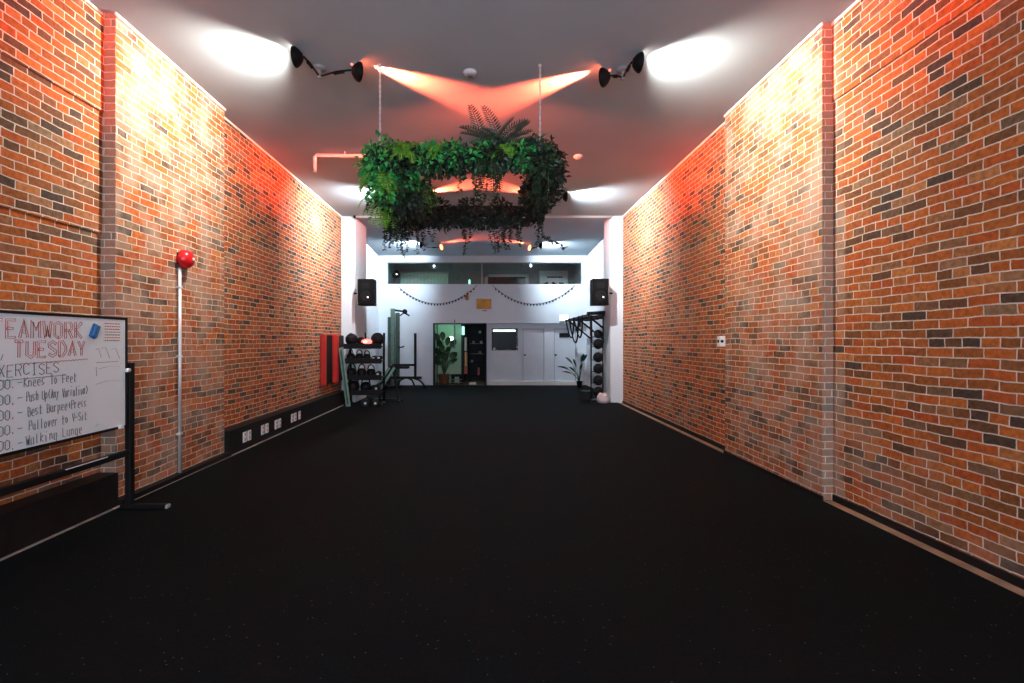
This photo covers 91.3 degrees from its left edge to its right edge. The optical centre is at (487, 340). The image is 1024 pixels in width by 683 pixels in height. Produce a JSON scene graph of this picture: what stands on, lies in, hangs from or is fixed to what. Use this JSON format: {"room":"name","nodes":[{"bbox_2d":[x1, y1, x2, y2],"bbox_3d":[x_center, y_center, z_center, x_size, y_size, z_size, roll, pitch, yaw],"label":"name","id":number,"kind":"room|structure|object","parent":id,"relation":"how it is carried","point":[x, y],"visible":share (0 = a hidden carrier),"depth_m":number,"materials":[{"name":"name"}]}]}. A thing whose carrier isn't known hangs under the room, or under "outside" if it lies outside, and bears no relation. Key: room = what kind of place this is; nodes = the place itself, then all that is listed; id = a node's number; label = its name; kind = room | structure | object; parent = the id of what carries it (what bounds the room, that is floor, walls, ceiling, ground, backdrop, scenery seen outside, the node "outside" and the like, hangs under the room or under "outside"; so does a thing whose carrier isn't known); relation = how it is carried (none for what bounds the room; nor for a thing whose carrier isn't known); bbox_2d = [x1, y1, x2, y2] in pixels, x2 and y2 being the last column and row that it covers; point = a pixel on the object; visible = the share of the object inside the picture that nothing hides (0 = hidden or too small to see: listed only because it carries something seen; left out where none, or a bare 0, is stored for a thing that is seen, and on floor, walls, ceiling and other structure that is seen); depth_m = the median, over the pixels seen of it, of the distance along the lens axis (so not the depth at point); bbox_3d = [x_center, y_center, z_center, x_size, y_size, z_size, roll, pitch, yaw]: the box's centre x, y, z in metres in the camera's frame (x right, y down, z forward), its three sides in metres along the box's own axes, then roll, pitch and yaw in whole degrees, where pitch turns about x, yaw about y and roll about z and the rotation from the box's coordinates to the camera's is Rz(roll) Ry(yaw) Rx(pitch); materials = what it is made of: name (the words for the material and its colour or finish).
{"room":"gym","nodes":[
{"label":"gym","id":0,"kind":"room"},
{"bbox_2d":[0,0,340,505],"bbox_3d":[-3.850,-0.785,4.910,0.500,4.770,15.820,0,0,0],"label":"wall","id":1,"kind":"structure","parent":0,"point":[114,164],"depth_m":5.34,"materials":[{"name":"brick"}]},
{"bbox_2d":[0,405,343,560],"bbox_3d":[-3.518,1.592,4.750,0.035,0.016,15.500,0,0,0],"label":"trim","id":2,"kind":"structure","parent":1,"relation":"attached to","point":[116,507],"depth_m":4.52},
{"bbox_2d":[0,390,344,557],"bbox_3d":[-3.625,1.425,4.725,0.230,0.350,15.450,0,0,0],"label":"baseboard","id":3,"kind":"structure","parent":1,"relation":"attached to","point":[26,521],"depth_m":4.49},
{"bbox_2d":[176,268,182,472],"bbox_3d":[-3.575,0.347,5.800,0.050,2.375,0.060,0,0,0],"label":"conduit pipe","id":4,"kind":"object","parent":1,"relation":"attached to","point":[179,356],"visible":1,"depth_m":5.78,"materials":[{"name":"metal"}]},
{"bbox_2d":[176,249,194,268],"bbox_3d":[-3.521,-0.950,5.860,0.169,0.224,0.222,0,0,0],"label":"bell","id":5,"kind":"object","parent":1,"relation":"attached to","point":[185,259],"visible":1,"depth_m":5.79,"materials":[{"name":"red plastic"}]},
{"bbox_2d":[85,0,341,217],"bbox_3d":[-3.663,-3.155,4.900,0.154,0.030,15.800,0,0,0],"label":"trim","id":6,"kind":"structure","parent":1,"relation":"attached to","point":[123,20],"depth_m":6.22,"materials":[{"name":"paint"}]},
{"bbox_2d":[243,431,246,442],"bbox_3d":[-3.533,1.410,7.281,0.015,0.150,0.100,0,0,0],"label":"wall outlet","id":7,"kind":"object","parent":1,"relation":"attached to","point":[244,433],"visible":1,"depth_m":7.27,"materials":[{"name":"white plastic"}]},
{"bbox_2d":[248,430,250,440],"bbox_3d":[-3.533,1.410,7.421,0.015,0.150,0.100,0,0,0],"label":"wall outlet","id":8,"kind":"object","parent":1,"relation":"attached to","point":[249,431],"visible":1,"depth_m":7.41,"materials":[{"name":"white plastic"}]},
{"bbox_2d":[265,423,268,432],"bbox_3d":[-3.533,1.410,8.013,0.015,0.150,0.100,0,0,0],"label":"wall outlet","id":9,"kind":"object","parent":1,"relation":"attached to","point":[267,424],"visible":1,"depth_m":8.01,"materials":[{"name":"white plastic"}]},
{"bbox_2d":[320,334,331,385],"bbox_3d":[-3.675,0.440,11.440,0.110,1.160,0.620,0,0,0],"label":"mat","id":10,"kind":"object","parent":1,"relation":"attached to","point":[325,340],"visible":1,"depth_m":11.17,"materials":[{"name":"red plastic"}]},
{"bbox_2d":[331,334,343,382],"bbox_3d":[-3.655,0.440,12.230,0.150,1.160,0.740,0,0,0],"label":"mat","id":11,"kind":"object","parent":1,"relation":"attached to","point":[337,340],"visible":0.86,"depth_m":11.87,"materials":[{"name":"red plastic"}]},
{"bbox_2d":[341,216,365,401],"bbox_3d":[-3.667,-0.784,13.385,0.565,4.769,1.170,0,0,0],"label":"wall column","id":12,"kind":"structure","parent":0,"point":[353,231],"depth_m":12.80,"materials":[{"name":"white paint"}]},
{"bbox_2d":[354,279,375,305],"bbox_3d":[-3.125,-1.197,12.608,0.590,0.660,0.433,0,0,0],"label":"loudspeaker","id":13,"kind":"object","parent":12,"relation":"attached to","point":[366,288],"visible":1,"depth_m":12.41,"materials":[{"name":"black plastic"}]},
{"bbox_2d":[358,280,372,303],"bbox_3d":[-3.030,-1.197,12.415,0.350,0.600,0.014,0,0,0],"label":"grille","id":14,"kind":"object","parent":13,"relation":"attached to","point":[365,287],"depth_m":12.41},
{"bbox_2d":[366,244,378,384],"bbox_3d":[-3.973,-0.835,16.100,0.255,4.870,4.400,0,0,0],"label":"wall","id":15,"kind":"structure","parent":0,"point":[372,259],"depth_m":16.72,"materials":[{"name":"white paint"}]},
{"bbox_2d":[435,324,435,381],"bbox_3d":[-2.085,0.300,19.050,0.230,2.600,2.300,0,0,0],"label":"wall","id":16,"kind":"structure","parent":0,"point":[435,324],"depth_m":18.94,"materials":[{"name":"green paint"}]},
{"bbox_2d":[436,324,460,381],"bbox_3d":[-1.485,0.300,19.075,0.970,2.600,0.150,0,0,0],"label":"wall","id":17,"kind":"structure","parent":0,"point":[448,329],"depth_m":19.00,"materials":[{"name":"green paint"}]},
{"bbox_2d":[88,0,855,255],"bbox_3d":[-0.100,-3.172,7.300,8.200,0.395,21.200,0,0,0],"label":"ceiling","id":18,"kind":"structure","parent":0,"point":[702,57],"depth_m":6.06,"materials":[{"name":"paint"}]},
{"bbox_2d":[290,46,362,81],"bbox_3d":[-1.830,-3.059,5.673,0.761,0.239,0.475,0,0,-22],"label":"spotlight fixture","id":19,"kind":"object","parent":18,"relation":"attached to","point":[297,57],"visible":1,"depth_m":5.60,"materials":[{"name":"black metal"}]},
{"bbox_2d":[313,151,365,171],"bbox_3d":[-2.064,-3.000,8.400,1.728,0.340,0.056,0,0,0],"label":"ceiling pipe","id":20,"kind":"object","parent":18,"relation":"attached to","point":[316,155],"visible":0.63,"depth_m":8.38,"materials":[{"name":"plastic"}]},
{"bbox_2d":[420,243,442,249],"bbox_3d":[-1.747,-2.951,15.713,0.698,0.238,0.561,0,0,0],"label":"spotlight fixture","id":21,"kind":"object","parent":18,"relation":"attached to","point":[440,247],"visible":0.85,"depth_m":15.78,"materials":[{"name":"black metal"}]},
{"bbox_2d":[353,64,570,258],"bbox_3d":[-0.247,-2.202,6.926,2.819,1.938,3.066,0,0,6],"label":"hanging planter","id":22,"kind":"object","parent":18,"relation":"hanging from","point":[394,173],"visible":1,"depth_m":5.84,"materials":[{"name":"green plant"}]},
{"bbox_2d":[463,68,476,76],"bbox_3d":[-0.207,-3.144,5.900,0.160,0.052,0.160,0,0,0],"label":"smoke detector","id":23,"kind":"object","parent":18,"relation":"attached to","point":[469,72],"visible":1,"depth_m":5.86,"materials":[{"name":"white plastic"}]},
{"bbox_2d":[353,215,611,217],"bbox_3d":[-0.125,-3.135,12.700,6.550,0.068,0.068,0,0,0],"label":"pipe","id":24,"kind":"object","parent":18,"relation":"attached to","point":[354,216],"visible":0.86,"depth_m":12.68,"materials":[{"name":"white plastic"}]},
{"bbox_2d":[527,242,541,250],"bbox_3d":[1.494,-2.951,15.771,0.371,0.237,0.502,0,0,-8],"label":"spotlight fixture","id":25,"kind":"object","parent":18,"relation":"attached to","point":[529,248],"visible":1,"depth_m":15.87,"materials":[{"name":"black metal"}]},
{"bbox_2d":[551,192,567,203],"bbox_3d":[1.494,-3.059,10.821,0.371,0.237,0.502,0,0,-8],"label":"spotlight fixture","id":26,"kind":"object","parent":18,"relation":"attached to","point":[565,197],"visible":0.54,"depth_m":10.68,"materials":[{"name":"black metal"}]},
{"bbox_2d":[574,154,582,159],"bbox_3d":[1.560,-3.140,8.600,0.160,0.060,0.160,0,0,0],"label":"ceiling sensor","id":27,"kind":"object","parent":18,"relation":"attached to","point":[577,156],"visible":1,"depth_m":8.55,"materials":[{"name":"white plastic"}]},
{"bbox_2d":[598,52,643,87],"bbox_3d":[1.577,-3.058,5.710,0.531,0.238,0.350,0,0,35],"label":"spotlight fixture","id":28,"kind":"object","parent":18,"relation":"attached to","point":[637,63],"visible":1,"depth_m":5.72,"materials":[{"name":"black metal"}]},
{"bbox_2d":[461,324,484,381],"bbox_3d":[-0.950,0.000,19.275,2.500,3.200,2.450,0,0,0],"label":"shelf unit","id":29,"kind":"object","parent":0,"point":[474,328],"depth_m":20.30,"materials":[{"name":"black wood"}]},
{"bbox_2d":[464,338,466,350],"bbox_3d":[-0.815,0.150,18.630,0.090,0.500,0.060,0,0,0],"label":"poster","id":30,"kind":"object","parent":29,"relation":"on","point":[465,339],"visible":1,"depth_m":18.60,"materials":[{"name":"paper"}]},
{"bbox_3d":[-0.805,1.130,18.630,0.130,0.260,0.100,0,0,0],"label":"box","id":31,"kind":"object","parent":29,"relation":"attached to","visible":0},
{"bbox_2d":[464,352,466,366],"bbox_3d":[-0.805,0.710,18.630,0.110,0.540,0.060,0,0,0],"label":"poster","id":32,"kind":"object","parent":31,"relation":"on","point":[465,353],"visible":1,"depth_m":18.60,"materials":[{"name":"brown paper"}]},
{"bbox_2d":[379,256,586,384],"bbox_3d":[-0.150,-0.800,17.775,7.700,4.800,0.250,0,0,0],"label":"wall","id":33,"kind":"structure","parent":0,"point":[421,319],"depth_m":17.65,"materials":[{"name":"white paint"}]},
{"bbox_2d":[399,287,474,305],"bbox_3d":[-1.765,-1.573,17.630,2.799,0.725,0.052,0,0,0],"label":"garland","id":34,"kind":"object","parent":33,"relation":"attached to","point":[399,287],"visible":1,"depth_m":17.62,"materials":[{"name":"black fabric"}]},
{"bbox_2d":[433,323,486,384],"bbox_3d":[-0.975,0.500,17.765,1.890,2.200,0.270,0,0,0],"label":"trim","id":35,"kind":"structure","parent":33,"relation":"attached to","point":[433,323],"depth_m":17.67,"materials":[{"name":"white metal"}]},
{"bbox_2d":[477,299,490,308],"bbox_3d":[-0.125,-1.285,17.633,0.519,0.367,0.034,0,0,0],"label":"framed picture","id":36,"kind":"object","parent":33,"relation":"attached to","point":[481,303],"visible":1,"depth_m":17.62,"materials":[{"name":"brown wood"}]},
{"bbox_2d":[387,262,581,283],"bbox_3d":[-0.105,-2.370,17.750,6.890,0.780,0.040,0,0,0],"label":"window","id":37,"kind":"structure","parent":33,"relation":"in","point":[387,262],"depth_m":17.73,"materials":[{"name":"clear glass"}]},
{"bbox_2d":[492,285,574,305],"bbox_3d":[1.633,-1.573,17.630,2.923,0.745,0.052,0,0,0],"label":"garland","id":38,"kind":"object","parent":33,"relation":"attached to","point":[492,285],"visible":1,"depth_m":17.62,"materials":[{"name":"black fabric"}]},
{"bbox_2d":[559,315,567,320],"bbox_3d":[2.686,-0.780,17.613,0.325,0.219,0.074,0,0,0],"label":"exit sign","id":39,"kind":"object","parent":33,"relation":"attached to","point":[561,317],"visible":0.83,"depth_m":17.57,"materials":[{"name":"white plastic"}]},
{"bbox_2d":[388,263,580,283],"bbox_3d":[-0.150,-2.500,19.150,7.900,1.600,2.500,0,0,0],"label":"wall","id":40,"kind":"structure","parent":0,"point":[459,273],"depth_m":20.20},
{"bbox_2d":[392,270,399,277],"bbox_3d":[-3.590,-2.580,19.543,0.319,0.298,0.185,0,0,0],"label":"wall fan","id":41,"kind":"object","parent":40,"relation":"attached to","point":[395,274],"visible":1,"depth_m":19.50,"materials":[{"name":"black plastic"}]},
{"bbox_2d":[399,272,448,283],"bbox_3d":[-2.550,-2.252,20.083,2.000,1.004,0.094,0,0,0],"label":"roller blind","id":42,"kind":"object","parent":40,"relation":"attached to","point":[405,277],"visible":0.44,"depth_m":20.10,"materials":[{"name":"grey fabric"}]},
{"bbox_2d":[485,274,528,283],"bbox_3d":[0.780,-2.275,20.160,1.760,0.750,0.060,0,0,0],"label":"window","id":43,"kind":"structure","parent":40,"relation":"in","point":[489,278],"depth_m":20.15,"materials":[{"name":"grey glass"}]},
{"bbox_2d":[539,271,567,283],"bbox_3d":[2.630,-2.255,19.935,1.140,1.010,0.430,0,0,0],"label":"window","id":44,"kind":"structure","parent":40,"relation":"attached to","point":[545,277],"depth_m":19.85,"materials":[{"name":"grey glass"}]},
{"bbox_2d":[0,380,1023,682],"bbox_3d":[-0.100,1.694,9.600,8.200,0.212,25.800,0,0,0],"label":"floor","id":45,"kind":"structure","parent":0,"point":[441,533],"depth_m":3.40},
{"bbox_2d":[0,310,170,508],"bbox_3d":[-3.235,0.689,3.673,0.450,1.798,2.176,0,0,0],"label":"whiteboard","id":46,"kind":"object","parent":45,"relation":"on","point":[59,383],"visible":1,"depth_m":3.95,"materials":[{"name":"plastic"}]},
{"bbox_2d":[89,323,100,338],"bbox_3d":[-3.350,-0.077,4.268,0.036,0.134,0.106,0,0,0],"label":"eraser","id":47,"kind":"object","parent":46,"relation":"attached to","point":[95,329],"visible":1,"depth_m":4.25,"materials":[{"name":"blue plastic"}]},
{"bbox_2d":[103,321,121,342],"bbox_3d":[-3.369,-0.071,4.495,0.002,0.187,0.220,0,0,0],"label":"paper note","id":48,"kind":"object","parent":46,"relation":"attached to","point":[112,331],"visible":1,"depth_m":4.49,"materials":[{"name":"white paper"}]},
{"bbox_2d":[339,347,350,406],"bbox_3d":[-3.424,0.883,11.976,0.284,1.421,0.048,0,0,0],"label":"leaning board","id":49,"kind":"object","parent":45,"relation":"on","point":[341,350],"visible":1,"depth_m":11.96,"materials":[{"name":"green metal"}]},
{"bbox_2d":[344,333,385,405],"bbox_3d":[-3.035,0.704,12.420,0.930,1.772,0.580,0,0,0],"label":"rack","id":50,"kind":"object","parent":45,"relation":"on","point":[351,361],"visible":0.77,"depth_m":12.16,"materials":[{"name":"black metal"}]},
{"bbox_2d":[347,349,354,357],"bbox_3d":[-3.380,0.358,12.370,0.210,0.284,0.210,0,0,27],"label":"kettlebell","id":51,"kind":"object","parent":50,"relation":"on","point":[349,355],"visible":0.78,"depth_m":12.31,"materials":[{"name":"metal"}]},
{"bbox_2d":[345,333,357,343],"bbox_3d":[-3.360,-0.015,12.370,0.306,0.310,0.301,0,0,0],"label":"medicine ball","id":52,"kind":"object","parent":50,"relation":"on","point":[351,338],"visible":0.79,"depth_m":12.26,"materials":[{"name":"black rubber"}]},
{"bbox_2d":[346,364,356,374],"bbox_3d":[-3.360,0.730,12.370,0.252,0.341,0.252,0,0,-21],"label":"kettlebell","id":53,"kind":"object","parent":50,"relation":"on","point":[350,371],"visible":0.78,"depth_m":12.29,"materials":[{"name":"metal"}]},
{"bbox_2d":[348,380,359,389],"bbox_3d":[-3.320,1.057,12.370,0.315,0.426,0.315,0,0,-1],"label":"kettlebell","id":54,"kind":"object","parent":50,"relation":"on","point":[352,385],"visible":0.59,"depth_m":12.26,"materials":[{"name":"metal"}]},
{"bbox_2d":[355,349,362,357],"bbox_3d":[-3.170,0.361,12.370,0.206,0.278,0.206,0,0,2],"label":"kettlebell","id":55,"kind":"object","parent":50,"relation":"on","point":[359,355],"visible":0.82,"depth_m":12.31,"materials":[{"name":"metal"}]},
{"bbox_2d":[357,337,363,343],"bbox_3d":[-3.130,0.030,12.370,0.219,0.220,0.213,0,0,0],"label":"medicine ball","id":56,"kind":"object","parent":50,"relation":"on","point":[359,339],"visible":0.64,"depth_m":12.28,"materials":[{"name":"black rubber"}]},
{"bbox_2d":[357,364,366,374],"bbox_3d":[-3.110,0.737,12.370,0.242,0.327,0.242,0,0,8],"label":"kettlebell","id":57,"kind":"object","parent":50,"relation":"on","point":[362,371],"visible":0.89,"depth_m":12.29,"materials":[{"name":"metal"}]},
{"bbox_2d":[344,344,384,348],"bbox_3d":[-3.040,0.147,12.375,0.920,0.125,0.430,0,0,0],"label":"shelf","id":58,"kind":"object","parent":50,"relation":"attached to","point":[346,346],"depth_m":12.16,"materials":[{"name":"black metal"}]},
{"bbox_2d":[345,358,384,363],"bbox_3d":[-3.040,0.507,12.375,0.920,0.125,0.430,0,0,0],"label":"shelf","id":59,"kind":"object","parent":50,"relation":"attached to","point":[347,360],"depth_m":12.16,"materials":[{"name":"black metal"}]},
{"bbox_2d":[360,380,371,389],"bbox_3d":[-3.010,1.078,12.370,0.284,0.383,0.284,0,0,-10],"label":"kettlebell","id":60,"kind":"object","parent":50,"relation":"on","point":[364,385],"visible":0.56,"depth_m":12.28,"materials":[{"name":"metal"}]},
{"bbox_2d":[347,375,384,379],"bbox_3d":[-3.040,0.907,12.375,0.920,0.125,0.430,0,0,0],"label":"shelf","id":61,"kind":"object","parent":50,"relation":"attached to","point":[349,377],"depth_m":12.16,"materials":[{"name":"black metal"}]},
{"bbox_2d":[361,339,371,343],"bbox_3d":[-2.960,0.055,12.264,0.270,0.170,0.278,0,0,0],"label":"lamp","id":62,"kind":"object","parent":50,"relation":"on","point":[365,341],"visible":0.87,"depth_m":12.19,"materials":[{"name":"white plastic"}]},
{"bbox_2d":[363,350,370,357],"bbox_3d":[-2.980,0.372,12.370,0.189,0.256,0.189,0,0,-2],"label":"kettlebell","id":63,"kind":"object","parent":50,"relation":"on","point":[365,355],"visible":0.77,"depth_m":12.32,"materials":[{"name":"metal"}]},
{"bbox_2d":[349,390,384,394],"bbox_3d":[-3.040,1.278,12.375,0.920,0.125,0.430,0,0,0],"label":"shelf","id":64,"kind":"object","parent":50,"relation":"attached to","point":[351,392],"depth_m":12.16,"materials":[{"name":"black metal"}]},
{"bbox_2d":[366,364,375,374],"bbox_3d":[-2.880,0.744,12.370,0.231,0.312,0.231,0,0,-10],"label":"kettlebell","id":65,"kind":"object","parent":50,"relation":"on","point":[369,371],"visible":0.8,"depth_m":12.30,"materials":[{"name":"metal"}]},
{"bbox_2d":[373,385,380,389],"bbox_3d":[-2.740,1.185,12.380,0.170,0.147,0.328,0,0,-6],"label":"dumbbell","id":66,"kind":"object","parent":50,"relation":"on","point":[376,387],"visible":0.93,"depth_m":12.22,"materials":[{"name":"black metal"}]},
{"bbox_2d":[371,333,383,343],"bbox_3d":[-2.720,-0.025,12.370,0.326,0.330,0.320,0,0,0],"label":"medicine ball","id":67,"kind":"object","parent":50,"relation":"on","point":[377,338],"visible":0.8,"depth_m":12.25,"materials":[{"name":"black rubber"}]},
{"bbox_2d":[361,398,368,406],"bbox_3d":[-2.920,1.488,11.930,0.200,0.173,0.328,0,0,-14],"label":"dumbbell","id":68,"kind":"object","parent":45,"relation":"on","point":[365,402],"visible":1,"depth_m":11.78,"materials":[{"name":"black metal"}]},
{"bbox_2d":[371,399,379,406],"bbox_3d":[-2.680,1.498,11.990,0.180,0.156,0.328,0,0,-9],"label":"dumbbell","id":69,"kind":"object","parent":45,"relation":"on","point":[375,403],"visible":1,"depth_m":11.84,"materials":[{"name":"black metal"}]},
{"bbox_2d":[371,365,402,402],"bbox_3d":[-2.600,1.123,12.950,0.800,0.925,0.540,0,0,0],"label":"bench","id":70,"kind":"object","parent":45,"relation":"on","point":[390,369],"visible":0.66,"depth_m":12.92,"materials":[{"name":"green metal"}]},
{"bbox_2d":[385,309,409,387],"bbox_3d":[-3.013,0.264,16.780,0.815,2.648,0.360,0,0,0],"label":"cable machine","id":71,"kind":"object","parent":45,"relation":"on","point":[394,347],"visible":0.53,"depth_m":16.76,"materials":[{"name":"green metal"}]},
{"bbox_2d":[389,333,425,388],"bbox_3d":[-2.650,0.685,16.526,1.300,1.830,0.288,0,0,0],"label":"stand","id":72,"kind":"object","parent":45,"relation":"on","point":[397,366],"visible":0.92,"depth_m":16.51,"materials":[{"name":"black metal"}]},
{"bbox_2d":[435,332,456,383],"bbox_3d":[-1.532,0.637,18.087,0.885,1.902,0.465,0,0,0],"label":"potted plant","id":73,"kind":"object","parent":45,"relation":"on","point":[443,354],"visible":0.94,"depth_m":18.07,"materials":[{"name":"green plant"}]},
{"bbox_2d":[451,374,462,383],"bbox_3d":[-1.115,1.414,18.175,0.430,0.348,0.350,0,0,0],"label":"bench","id":74,"kind":"object","parent":45,"relation":"on","point":[452,375],"visible":1,"depth_m":18.01,"materials":[{"name":"black metal"}]},
{"bbox_2d":[557,354,586,387],"bbox_3d":[2.817,1.016,16.696,1.014,1.143,0.331,0,0,0],"label":"potted plant","id":75,"kind":"object","parent":45,"relation":"on","point":[583,357],"visible":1,"depth_m":16.75,"materials":[{"name":"green plant"}]},
{"bbox_2d":[580,390,590,399],"bbox_3d":[2.620,1.469,13.350,0.260,0.238,0.320,0,0,0],"label":"box","id":76,"kind":"object","parent":45,"relation":"on","point":[584,394],"visible":0.97,"depth_m":13.20,"materials":[{"name":"metal"}]},
{"bbox_2d":[590,329,603,401],"bbox_3d":[2.890,0.644,13.107,0.380,1.888,0.386,0,0,0],"label":"ball rack","id":77,"kind":"object","parent":45,"relation":"on","point":[591,346],"visible":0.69,"depth_m":13.19,"materials":[{"name":"black metal"}]},
{"bbox_2d":[593,339,602,348],"bbox_3d":[2.890,0.100,13.050,0.266,0.270,0.262,0,0,0],"label":"ball","id":78,"kind":"object","parent":77,"relation":"in","point":[598,343],"visible":1,"depth_m":12.96,"materials":[{"name":"black rubber"}]},
{"bbox_2d":[593,364,602,373],"bbox_3d":[2.890,0.745,13.050,0.266,0.270,0.262,0,0,0],"label":"ball","id":79,"kind":"object","parent":77,"relation":"in","point":[597,367],"visible":0.99,"depth_m":12.96,"materials":[{"name":"black rubber"}]},
{"bbox_2d":[593,375,602,384],"bbox_3d":[2.890,1.045,13.050,0.266,0.270,0.262,0,0,0],"label":"ball","id":80,"kind":"object","parent":77,"relation":"in","point":[597,379],"visible":0.99,"depth_m":12.96,"materials":[{"name":"black rubber"}]},
{"bbox_2d":[593,352,602,361],"bbox_3d":[2.890,0.445,13.050,0.266,0.270,0.262,0,0,0],"label":"ball","id":81,"kind":"object","parent":77,"relation":"in","point":[597,356],"visible":0.98,"depth_m":12.96,"materials":[{"name":"black rubber"}]},
{"bbox_2d":[593,387,602,396],"bbox_3d":[2.890,1.345,13.050,0.266,0.270,0.262,0,0,0],"label":"ball","id":82,"kind":"object","parent":77,"relation":"in","point":[596,390],"visible":0.73,"depth_m":12.96,"materials":[{"name":"black rubber"}]},
{"bbox_2d":[594,330,602,337],"bbox_3d":[2.890,-0.160,13.050,0.226,0.230,0.223,0,0,0],"label":"ball","id":83,"kind":"object","parent":77,"relation":"in","point":[598,333],"visible":1,"depth_m":12.97,"materials":[{"name":"black rubber"}]},
{"bbox_2d":[597,393,610,403],"bbox_3d":[2.930,1.454,12.618,0.337,0.269,0.278,0,0,0],"label":"sports bag","id":84,"kind":"object","parent":45,"relation":"on","point":[603,398],"visible":1,"depth_m":12.52,"materials":[{"name":"fabric"}]},
{"bbox_2d":[487,323,585,384],"bbox_3d":[1.785,0.375,17.975,3.630,2.450,0.150,0,0,0],"label":"wall","id":85,"kind":"structure","parent":0,"point":[502,365],"depth_m":17.90,"materials":[{"name":"white paint"}]},
{"bbox_2d":[492,328,517,349],"bbox_3d":[0.620,-0.028,17.908,0.940,0.785,0.056,0,0,0],"label":"window","id":86,"kind":"structure","parent":85,"relation":"in","point":[502,338],"depth_m":17.93,"materials":[{"name":"black glass"}]},
{"bbox_2d":[487,381,576,384],"bbox_3d":[1.585,1.532,17.835,3.230,0.135,0.130,0,0,0],"label":"trim","id":87,"kind":"structure","parent":85,"relation":"attached to","point":[488,382],"depth_m":17.77,"materials":[{"name":"paint"}]},
{"bbox_2d":[522,327,544,380],"bbox_3d":[1.645,0.500,17.915,0.830,1.920,0.150,0,0,0],"label":"door","id":88,"kind":"structure","parent":85,"relation":"in","point":[533,338],"depth_m":17.94,"materials":[{"name":"paint"}]},
{"bbox_2d":[553,327,576,380],"bbox_3d":[2.773,0.500,17.915,0.834,1.920,0.150,0,0,0],"label":"door","id":89,"kind":"structure","parent":85,"relation":"in","point":[563,347],"depth_m":17.94,"materials":[{"name":"paint"}]},
{"bbox_2d":[559,333,568,336],"bbox_3d":[2.753,-0.179,17.919,0.365,0.158,0.038,0,0,0],"label":"plaque","id":90,"kind":"object","parent":89,"relation":"attached to","point":[560,334],"visible":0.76,"depth_m":17.90,"materials":[{"name":"black metal"}]},
{"bbox_2d":[586,239,603,387],"bbox_3d":[3.665,-0.835,15.850,0.270,4.870,4.900,0,0,0],"label":"wall","id":91,"kind":"structure","parent":0,"point":[595,259],"depth_m":16.65,"materials":[{"name":"white paint"}]},
{"bbox_2d":[566,311,604,338],"bbox_3d":[3.101,-0.350,15.255,0.888,0.900,3.890,0,0,0],"label":"rig","id":92,"kind":"object","parent":91,"relation":"attached to","point":[599,314],"visible":0.6,"depth_m":14.35,"materials":[{"name":"black metal"}]},
{"bbox_2d":[565,319,573,337],"bbox_3d":[2.690,-0.385,16.200,0.108,0.655,1.638,0,0,0],"label":"band","id":93,"kind":"object","parent":92,"relation":"hanging from","point":[565,319],"visible":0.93,"depth_m":16.38,"materials":[{"name":"black rubber"}]},
{"bbox_2d":[569,316,578,342],"bbox_3d":[2.690,-0.304,15.450,0.107,0.814,1.740,0,0,0],"label":"band","id":94,"kind":"object","parent":92,"relation":"hanging from","point":[578,316],"visible":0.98,"depth_m":15.12,"materials":[{"name":"black rubber"}]},
{"bbox_2d":[573,315,582,337],"bbox_3d":[2.690,-0.385,14.700,0.107,0.654,1.440,0,0,0],"label":"band","id":95,"kind":"object","parent":92,"relation":"hanging from","point":[580,336],"visible":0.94,"depth_m":14.37,"materials":[{"name":"black rubber"}]},
{"bbox_2d":[604,216,622,402],"bbox_3d":[3.378,-0.784,13.105,0.484,4.769,0.710,0,0,0],"label":"wall column","id":96,"kind":"structure","parent":0,"point":[613,227],"depth_m":12.75,"materials":[{"name":"white paint"}]},
{"bbox_2d":[590,279,612,305],"bbox_3d":[2.897,-1.197,12.548,0.595,0.660,0.433,0,0,0],"label":"loudspeaker","id":97,"kind":"object","parent":96,"relation":"attached to","point":[599,288],"visible":1,"depth_m":12.35,"materials":[{"name":"black plastic"}]},
{"bbox_2d":[594,280,607,303],"bbox_3d":[2.800,-1.197,12.355,0.350,0.600,0.014,0,0,0],"label":"grille","id":98,"kind":"object","parent":97,"relation":"attached to","point":[600,286],"depth_m":12.35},
{"bbox_2d":[623,0,1023,578],"bbox_3d":[3.574,-0.785,4.890,0.453,4.770,15.780,0,0,0],"label":"wall","id":99,"kind":"structure","parent":0,"point":[851,230],"depth_m":4.54,"materials":[{"name":"brick"}]},
{"bbox_2d":[717,336,724,346],"bbox_3d":[3.364,0.015,7.110,0.184,0.150,0.100,0,0,0],"label":"power outlet","id":100,"kind":"object","parent":99,"relation":"attached to","point":[720,339],"visible":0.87,"depth_m":7.07,"materials":[{"name":"white plastic"}]},
{"bbox_2d":[622,0,859,216],"bbox_3d":[3.394,-3.155,4.875,0.123,0.030,15.750,0,0,0],"label":"trim","id":101,"kind":"structure","parent":99,"relation":"attached to","point":[820,25],"depth_m":6.17,"materials":[{"name":"paint"}]},
{"bbox_2d":[622,401,1023,589],"bbox_3d":[3.394,1.569,4.875,0.124,0.062,15.750,0,0,0],"label":"baseboard","id":102,"kind":"structure","parent":99,"relation":"attached to","point":[1017,581],"depth_m":4.23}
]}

